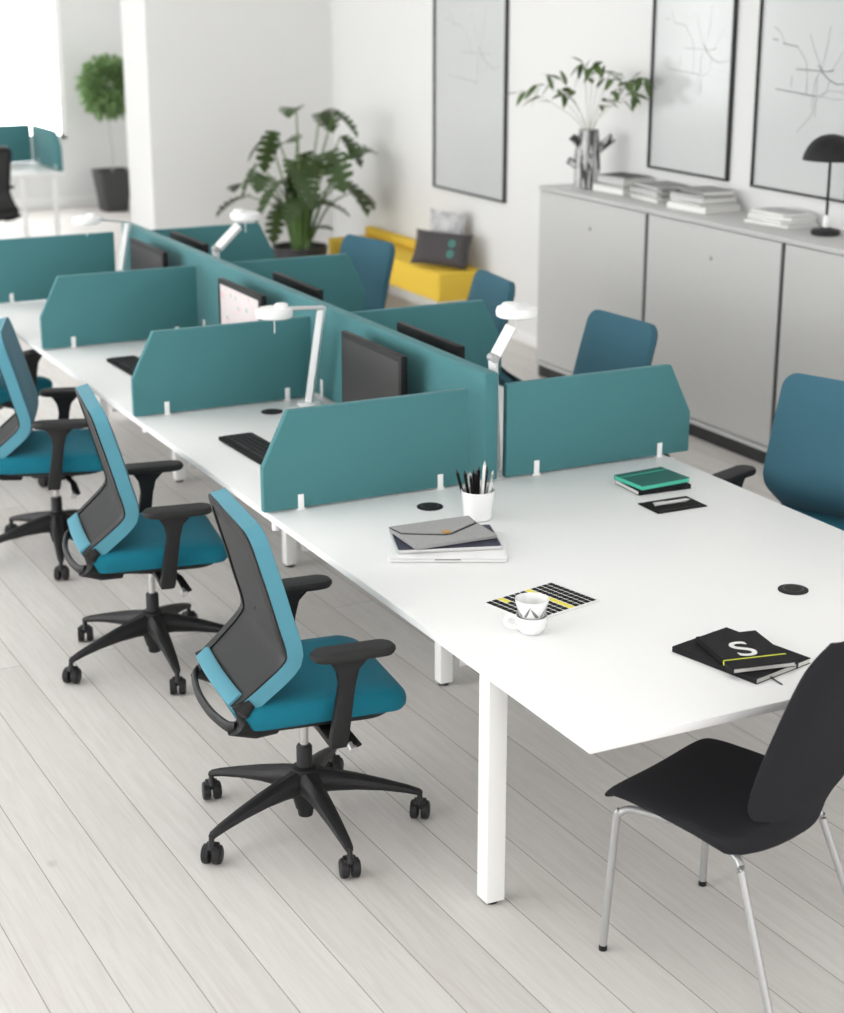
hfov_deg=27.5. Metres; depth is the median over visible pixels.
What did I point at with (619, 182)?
book
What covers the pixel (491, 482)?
pencil
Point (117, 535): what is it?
chair
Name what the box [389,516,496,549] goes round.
pouch
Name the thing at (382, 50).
wall
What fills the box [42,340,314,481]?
desk
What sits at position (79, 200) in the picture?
baseboard
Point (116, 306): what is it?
screen
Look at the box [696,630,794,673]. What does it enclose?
notebook
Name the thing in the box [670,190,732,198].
magazine
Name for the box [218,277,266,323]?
monitor
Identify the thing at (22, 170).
desk
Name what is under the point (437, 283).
upholstered bench
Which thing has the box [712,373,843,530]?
chair
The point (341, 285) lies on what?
screen
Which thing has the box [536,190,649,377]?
storage cabinet
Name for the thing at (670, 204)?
book
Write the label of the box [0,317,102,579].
chair
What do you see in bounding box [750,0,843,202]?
framed print
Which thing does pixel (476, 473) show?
pencil
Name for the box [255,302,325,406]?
desk lamp
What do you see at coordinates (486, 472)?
pencil
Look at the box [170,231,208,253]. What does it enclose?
monitor
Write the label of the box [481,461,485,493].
pencil
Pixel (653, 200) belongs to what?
book
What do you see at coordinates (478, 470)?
pencil
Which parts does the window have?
frame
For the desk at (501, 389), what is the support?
on the floor
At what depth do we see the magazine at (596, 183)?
10.31 m
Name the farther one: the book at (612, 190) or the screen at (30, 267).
the book at (612, 190)
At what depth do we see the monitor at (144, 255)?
8.97 m
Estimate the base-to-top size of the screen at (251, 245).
0.420 m
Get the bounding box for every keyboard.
[106,355,138,375]
[219,432,269,464]
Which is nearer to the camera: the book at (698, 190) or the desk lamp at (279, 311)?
the desk lamp at (279, 311)
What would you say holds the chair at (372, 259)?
on the floor
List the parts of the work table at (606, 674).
leg, cable panel, leg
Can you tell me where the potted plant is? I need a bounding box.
[216,104,377,258]
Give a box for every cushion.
[410,228,472,269]
[429,208,467,234]
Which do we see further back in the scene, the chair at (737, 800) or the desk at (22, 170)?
the desk at (22, 170)
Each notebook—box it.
[389,524,502,553]
[614,467,689,490]
[615,480,690,495]
[672,627,810,684]
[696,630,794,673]
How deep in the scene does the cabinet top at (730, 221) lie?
9.25 m
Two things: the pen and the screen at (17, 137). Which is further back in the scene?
the screen at (17, 137)
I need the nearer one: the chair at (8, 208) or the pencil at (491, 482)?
the pencil at (491, 482)
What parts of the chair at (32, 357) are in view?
armrest, seat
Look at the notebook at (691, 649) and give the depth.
4.58 m
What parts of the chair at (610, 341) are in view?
frame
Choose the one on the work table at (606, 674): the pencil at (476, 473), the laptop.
the laptop
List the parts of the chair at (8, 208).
panel, frame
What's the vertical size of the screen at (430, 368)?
0.400 m
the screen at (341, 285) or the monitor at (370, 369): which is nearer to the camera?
the monitor at (370, 369)
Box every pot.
[91,167,129,211]
[272,241,327,258]
[461,485,494,521]
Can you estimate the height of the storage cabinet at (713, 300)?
1.172 m
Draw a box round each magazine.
[593,182,629,188]
[597,172,650,179]
[628,185,679,192]
[628,192,670,199]
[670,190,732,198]
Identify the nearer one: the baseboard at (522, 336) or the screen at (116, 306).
the screen at (116, 306)
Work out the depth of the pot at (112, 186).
18.26 m
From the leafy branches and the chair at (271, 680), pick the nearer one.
the chair at (271, 680)
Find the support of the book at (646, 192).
on the magazine at (631, 193)
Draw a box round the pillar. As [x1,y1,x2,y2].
[120,0,334,254]
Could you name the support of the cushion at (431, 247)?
on the upholstered bench
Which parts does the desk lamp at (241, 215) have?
arm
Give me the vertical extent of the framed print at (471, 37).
1.690 m
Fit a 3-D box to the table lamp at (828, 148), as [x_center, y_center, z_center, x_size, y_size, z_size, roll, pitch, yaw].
[2.038,-1.612,8.656,0.278,0.498,0.278,-9,19,-26]
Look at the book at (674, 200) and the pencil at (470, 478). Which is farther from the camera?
the book at (674, 200)
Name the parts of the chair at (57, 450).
panel, frame, seat, gas rod, armrest, armrest, tilt lever, lever knob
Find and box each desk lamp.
[72,213,130,270]
[211,208,259,257]
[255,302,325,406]
[487,301,537,474]
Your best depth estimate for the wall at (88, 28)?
18.44 m
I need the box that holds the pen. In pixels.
[653,498,689,505]
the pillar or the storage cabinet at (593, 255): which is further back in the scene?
the pillar
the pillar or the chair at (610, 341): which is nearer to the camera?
the chair at (610, 341)
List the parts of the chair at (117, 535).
panel, frame, armrest, gas rod, seat, armrest, tilt lever, lever knob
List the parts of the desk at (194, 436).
leg, cable panel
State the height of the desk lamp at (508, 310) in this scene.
0.622 m
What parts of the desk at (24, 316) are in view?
leg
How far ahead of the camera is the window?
18.17 m
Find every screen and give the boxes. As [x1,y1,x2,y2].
[0,124,31,161]
[0,232,115,303]
[31,124,62,170]
[40,265,197,362]
[122,222,497,480]
[131,316,310,432]
[152,222,274,261]
[230,253,364,311]
[260,388,467,530]
[351,300,500,373]
[502,364,689,476]
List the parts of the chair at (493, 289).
frame, panel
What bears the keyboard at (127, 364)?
on the desk at (85, 364)
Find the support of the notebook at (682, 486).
on the work table at (606, 674)
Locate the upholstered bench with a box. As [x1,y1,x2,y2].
[329,226,481,303]
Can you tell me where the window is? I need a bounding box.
[0,0,65,140]
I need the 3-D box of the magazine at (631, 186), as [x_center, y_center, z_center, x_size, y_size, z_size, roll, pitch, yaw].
[1.383,-1.849,10.019,0.230,0.010,0.310,-11,20,-30]
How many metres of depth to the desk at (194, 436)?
6.84 m
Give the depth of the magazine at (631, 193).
9.95 m
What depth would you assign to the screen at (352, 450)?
5.94 m
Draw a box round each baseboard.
[13,194,129,209]
[388,285,536,347]
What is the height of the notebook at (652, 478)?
0.018 m
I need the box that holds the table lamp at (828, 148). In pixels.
[802,134,843,235]
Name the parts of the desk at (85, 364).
leg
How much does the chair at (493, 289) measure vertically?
1.039 m
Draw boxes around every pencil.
[456,469,463,491]
[463,470,469,493]
[469,475,473,493]
[472,470,474,493]
[475,470,477,493]
[477,467,479,493]
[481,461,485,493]
[484,472,486,493]
[487,471,493,491]
[487,479,492,493]
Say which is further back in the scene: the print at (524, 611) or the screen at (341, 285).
the screen at (341, 285)
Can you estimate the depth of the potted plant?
13.17 m
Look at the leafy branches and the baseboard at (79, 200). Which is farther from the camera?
the baseboard at (79, 200)
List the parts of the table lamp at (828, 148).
lamp shade, stem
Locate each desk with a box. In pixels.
[0,299,146,419]
[11,160,64,235]
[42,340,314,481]
[135,397,469,567]
[317,385,662,481]
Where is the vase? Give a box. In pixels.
[566,129,615,188]
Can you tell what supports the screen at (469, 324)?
attached to the desk
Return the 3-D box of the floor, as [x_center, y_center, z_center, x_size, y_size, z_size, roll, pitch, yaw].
[-1.849,0.058,8.258,12.200,0.050,21.700,-9,19,-26]
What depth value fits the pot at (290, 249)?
13.30 m
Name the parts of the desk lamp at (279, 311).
arm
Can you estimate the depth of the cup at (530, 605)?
4.76 m
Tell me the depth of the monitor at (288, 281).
7.91 m
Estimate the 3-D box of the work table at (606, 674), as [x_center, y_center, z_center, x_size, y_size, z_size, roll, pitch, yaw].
[0.660,0.531,5.433,1.615,0.736,2.043,-9,19,-26]
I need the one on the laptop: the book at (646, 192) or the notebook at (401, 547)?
the notebook at (401, 547)
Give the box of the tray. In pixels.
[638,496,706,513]
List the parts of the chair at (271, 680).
panel, frame, armrest, gas rod, seat, armrest, lever knob, tilt lever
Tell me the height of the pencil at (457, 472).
0.158 m
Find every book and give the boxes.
[593,184,631,194]
[597,176,652,186]
[630,187,669,196]
[631,195,670,202]
[634,181,689,189]
[667,201,740,213]
[670,193,735,203]
[671,199,736,206]
[680,186,733,195]
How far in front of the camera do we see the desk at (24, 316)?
9.09 m
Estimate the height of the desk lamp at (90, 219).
0.494 m
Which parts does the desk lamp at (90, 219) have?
arm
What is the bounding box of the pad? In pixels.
[484,582,599,617]
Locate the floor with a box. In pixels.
[0,204,843,1012]
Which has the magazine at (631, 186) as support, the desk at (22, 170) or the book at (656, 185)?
the book at (656, 185)
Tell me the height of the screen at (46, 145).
0.350 m
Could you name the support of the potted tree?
on the floor
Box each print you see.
[433,0,508,202]
[517,606,546,617]
[647,0,738,180]
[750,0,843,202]
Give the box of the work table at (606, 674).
[268,455,843,904]
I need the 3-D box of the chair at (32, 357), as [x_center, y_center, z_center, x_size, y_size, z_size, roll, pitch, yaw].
[-2.173,-0.645,8.680,0.712,1.039,0.737,11,21,31]
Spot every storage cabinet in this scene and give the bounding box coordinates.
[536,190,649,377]
[645,214,787,464]
[775,244,843,412]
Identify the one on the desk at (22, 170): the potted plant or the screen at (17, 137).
the screen at (17, 137)
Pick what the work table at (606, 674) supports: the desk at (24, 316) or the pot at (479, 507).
the pot at (479, 507)
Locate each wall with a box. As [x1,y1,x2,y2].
[10,0,128,198]
[331,0,843,335]
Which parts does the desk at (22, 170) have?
leg, leg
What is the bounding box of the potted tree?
[74,53,129,211]
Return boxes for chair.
[0,146,21,221]
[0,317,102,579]
[0,349,52,486]
[62,383,226,694]
[190,488,429,878]
[339,234,394,309]
[467,269,521,386]
[572,309,670,456]
[599,641,843,1012]
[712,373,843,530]
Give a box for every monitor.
[130,238,167,269]
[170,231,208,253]
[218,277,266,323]
[272,272,322,300]
[341,330,406,401]
[397,322,464,358]
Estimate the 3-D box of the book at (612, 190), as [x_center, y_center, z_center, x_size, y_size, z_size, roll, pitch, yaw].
[1.211,-1.911,10.379,0.240,0.036,0.300,-10,20,-29]
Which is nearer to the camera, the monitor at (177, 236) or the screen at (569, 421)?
the screen at (569, 421)
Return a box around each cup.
[503,612,547,634]
[515,592,548,619]
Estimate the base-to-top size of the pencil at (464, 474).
0.157 m
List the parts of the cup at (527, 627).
handle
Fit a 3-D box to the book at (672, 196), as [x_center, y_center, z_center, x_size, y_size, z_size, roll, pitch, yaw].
[1.564,-1.720,9.616,0.230,0.028,0.300,-9,20,-27]
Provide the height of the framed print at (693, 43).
1.205 m
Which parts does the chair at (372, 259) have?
frame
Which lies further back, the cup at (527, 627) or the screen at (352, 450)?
the screen at (352, 450)
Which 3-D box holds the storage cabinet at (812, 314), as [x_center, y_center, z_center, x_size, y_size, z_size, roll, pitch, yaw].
[2.274,-0.623,8.386,0.438,1.172,1.200,-9,19,-26]
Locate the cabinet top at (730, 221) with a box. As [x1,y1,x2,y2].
[539,183,843,255]
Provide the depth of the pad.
5.02 m
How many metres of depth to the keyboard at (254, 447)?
6.62 m
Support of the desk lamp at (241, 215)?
on the desk
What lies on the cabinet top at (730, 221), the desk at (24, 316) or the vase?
the vase
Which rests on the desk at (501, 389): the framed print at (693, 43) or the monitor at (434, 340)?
the monitor at (434, 340)
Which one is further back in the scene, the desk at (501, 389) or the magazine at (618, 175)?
the magazine at (618, 175)
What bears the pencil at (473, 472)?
in the pot at (479, 507)
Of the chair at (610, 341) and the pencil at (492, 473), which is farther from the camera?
the chair at (610, 341)
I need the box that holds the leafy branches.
[505,57,655,129]
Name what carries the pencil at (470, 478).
in the pot at (479, 507)
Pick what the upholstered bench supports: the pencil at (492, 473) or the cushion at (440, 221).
the cushion at (440, 221)
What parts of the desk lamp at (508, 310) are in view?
arm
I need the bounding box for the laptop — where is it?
[388,532,507,561]

